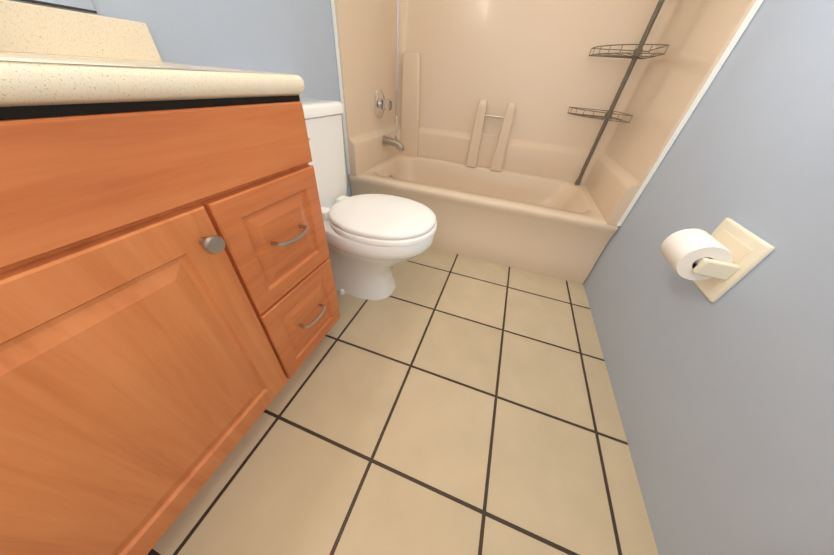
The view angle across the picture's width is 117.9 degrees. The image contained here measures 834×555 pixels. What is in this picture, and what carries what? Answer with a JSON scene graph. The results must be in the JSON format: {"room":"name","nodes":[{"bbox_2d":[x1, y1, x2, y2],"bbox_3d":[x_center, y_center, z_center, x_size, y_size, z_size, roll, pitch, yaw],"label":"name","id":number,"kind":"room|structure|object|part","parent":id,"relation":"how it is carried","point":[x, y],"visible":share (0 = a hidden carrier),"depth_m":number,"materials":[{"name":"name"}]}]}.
{"room":"bathroom","nodes":[
{"label":"bathroom","id":0,"kind":"room"},
{"bbox_2d":[10,0,351,196],"bbox_3d":[-0.686,-0.841,0.468,0.100,2.396,3.300,15,40,13],"label":"wall","id":1,"kind":"structure","parent":0,"point":[294,37],"depth_m":0.83,"materials":[{"name":"paint"}]},
{"bbox_2d":[19,0,96,13],"bbox_3d":[-0.884,-0.541,-0.289,0.010,0.966,1.411,15,40,13],"label":"mirror","id":2,"kind":"object","parent":1,"relation":"attached to","point":[84,5],"visible":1,"depth_m":0.51,"materials":[{"name":"clear glass"}]},
{"bbox_2d":[147,248,658,554],"bbox_3d":[-0.009,0.326,1.055,1.720,0.060,3.300,15,40,13],"label":"floor","id":3,"kind":"structure","parent":0,"point":[438,402],"depth_m":0.78,"materials":[{"name":"tile"}]},
{"bbox_2d":[0,0,339,554],"bbox_3d":[-0.600,-0.006,0.496,0.475,1.073,0.805,15,40,13],"label":"bathroom vanity","id":4,"kind":"object","parent":3,"relation":"on","point":[169,313],"visible":1,"depth_m":0.40,"materials":[{"name":"brown wood"}]},
{"bbox_3d":[-0.475,0.239,0.432,0.020,0.578,0.487,15,40,13],"label":"door","id":5,"kind":"part","parent":4,"relation":"part of","materials":[{"name":"brown wood"}]},
{"bbox_3d":[-0.363,-0.060,0.442,0.033,0.034,0.035,15,40,13],"label":"knob","id":6,"kind":"part","parent":4,"relation":"part of","materials":[{"name":"silver metal"}]},
{"bbox_3d":[-0.334,-0.101,0.636,0.020,0.283,0.286,15,40,13],"label":"drawer","id":7,"kind":"part","parent":4,"relation":"part of","materials":[{"name":"brown wood"}]},
{"bbox_3d":[-0.309,-0.102,0.624,0.035,0.014,0.107,15,40,13],"label":"pull handle","id":8,"kind":"part","parent":4,"relation":"part of","materials":[{"name":"silver metal"}]},
{"bbox_3d":[-0.354,0.127,0.819,0.020,0.287,0.286,15,40,13],"label":"drawer","id":9,"kind":"part","parent":4,"relation":"part of","materials":[{"name":"brown wood"}]},
{"bbox_3d":[-0.329,0.126,0.807,0.035,0.014,0.107,15,40,13],"label":"pull handle","id":10,"kind":"part","parent":4,"relation":"part of","materials":[{"name":"silver metal"}]},
{"bbox_2d":[300,97,436,299],"bbox_3d":[-0.258,-0.277,1.107,0.703,0.780,0.416,15,40,13],"label":"toilet","id":11,"kind":"object","parent":3,"relation":"on","point":[373,240],"visible":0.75,"depth_m":1.03,"materials":[{"name":"white ceramic"}]},
{"bbox_3d":[-0.465,-0.627,0.932,0.208,0.044,0.416,15,40,13],"label":"tank lid","id":12,"kind":"part","parent":11,"relation":"part of","materials":[{"name":"white ceramic"}]},
{"bbox_3d":[-0.481,-0.469,1.060,0.194,0.363,0.400,15,40,13],"label":"tank","id":13,"kind":"part","parent":11,"relation":"part of","materials":[{"name":"white ceramic"}]},
{"bbox_3d":[-0.142,-0.270,1.060,0.449,0.028,0.388,15,40,13],"label":"lid","id":14,"kind":"part","parent":11,"relation":"part of","materials":[{"name":"white plastic"}]},
{"bbox_3d":[-0.141,-0.248,1.077,0.455,0.025,0.396,15,40,13],"label":"seat","id":15,"kind":"part","parent":11,"relation":"part of","materials":[{"name":"white plastic"}]},
{"bbox_2d":[331,0,763,284],"bbox_3d":[0.445,-1.079,1.342,1.514,1.834,0.757,15,40,13],"label":"bathtub","id":16,"kind":"object","parent":3,"relation":"on","point":[487,158],"visible":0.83,"depth_m":1.50,"materials":[{"name":"beige plastic"}]},
{"bbox_3d":[-0.195,-1.117,1.626,0.052,0.062,0.062,15,40,13],"label":"valve knob","id":17,"kind":"part","parent":16,"relation":"part of","materials":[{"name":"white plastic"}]},
{"bbox_3d":[-0.161,-0.940,1.759,0.152,0.084,0.068,15,40,13],"label":"spout","id":18,"kind":"part","parent":16,"relation":"part of","materials":[{"name":"silver metal"}]},
{"bbox_2d":[395,0,398,148],"bbox_3d":[-0.138,-1.514,1.347,0.194,1.515,0.114,15,40,13],"label":"shower hose","id":19,"kind":"object","parent":16,"relation":"attached to","point":[397,57],"visible":0.98,"depth_m":1.54,"materials":[{"name":"beige paint"}]},
{"bbox_3d":[-0.041,-1.246,1.858,0.148,0.625,0.056,15,40,13],"label":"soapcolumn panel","id":20,"kind":"part","parent":16,"relation":"part of","materials":[{"name":"beige plastic"}]},
{"bbox_3d":[0.523,-1.086,1.694,0.142,0.018,0.018,15,40,13],"label":"grabbar handle","id":21,"kind":"part","parent":16,"relation":"part of","materials":[{"name":"silver metal"}]},
{"bbox_2d":[568,0,668,184],"bbox_3d":[1.063,-1.301,1.146,0.274,1.748,0.274,15,40,13],"label":"shower caddy","id":22,"kind":"object","parent":16,"relation":"on","point":[636,53],"visible":1,"depth_m":1.35,"materials":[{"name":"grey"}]},
{"bbox_2d":[568,106,632,123],"bbox_3d":[1.031,-0.935,1.438,0.274,0.035,0.274,15,40,13],"label":"basket","id":23,"kind":"object","parent":22,"relation":"on","point":[608,115],"depth_m":1.45,"materials":[{"name":"grey metal"}]},
{"bbox_2d":[588,43,668,59],"bbox_3d":[1.050,-1.145,1.270,0.274,0.035,0.274,15,40,13],"label":"basket","id":24,"kind":"object","parent":22,"relation":"on","point":[637,52],"depth_m":1.29,"materials":[{"name":"grey metal"}]},
{"bbox_2d":[583,0,833,554],"bbox_3d":[0.838,-0.421,0.112,0.100,2.396,3.300,15,40,13],"label":"wall","id":25,"kind":"structure","parent":0,"point":[725,403],"depth_m":0.60,"materials":[{"name":"paint"}]},
{"bbox_2d":[661,218,774,301],"bbox_3d":[0.753,-0.061,0.676,0.119,0.170,0.170,15,40,13],"label":"toilet paper holder","id":26,"kind":"object","parent":25,"relation":"attached to","point":[724,257],"visible":1,"depth_m":0.63,"materials":[{"name":"beige ceramic"}]},
{"bbox_3d":[0.741,-0.021,0.624,0.071,0.044,0.018,15,40,13],"label":"arm","id":27,"kind":"part","parent":26,"relation":"part of"}
]}

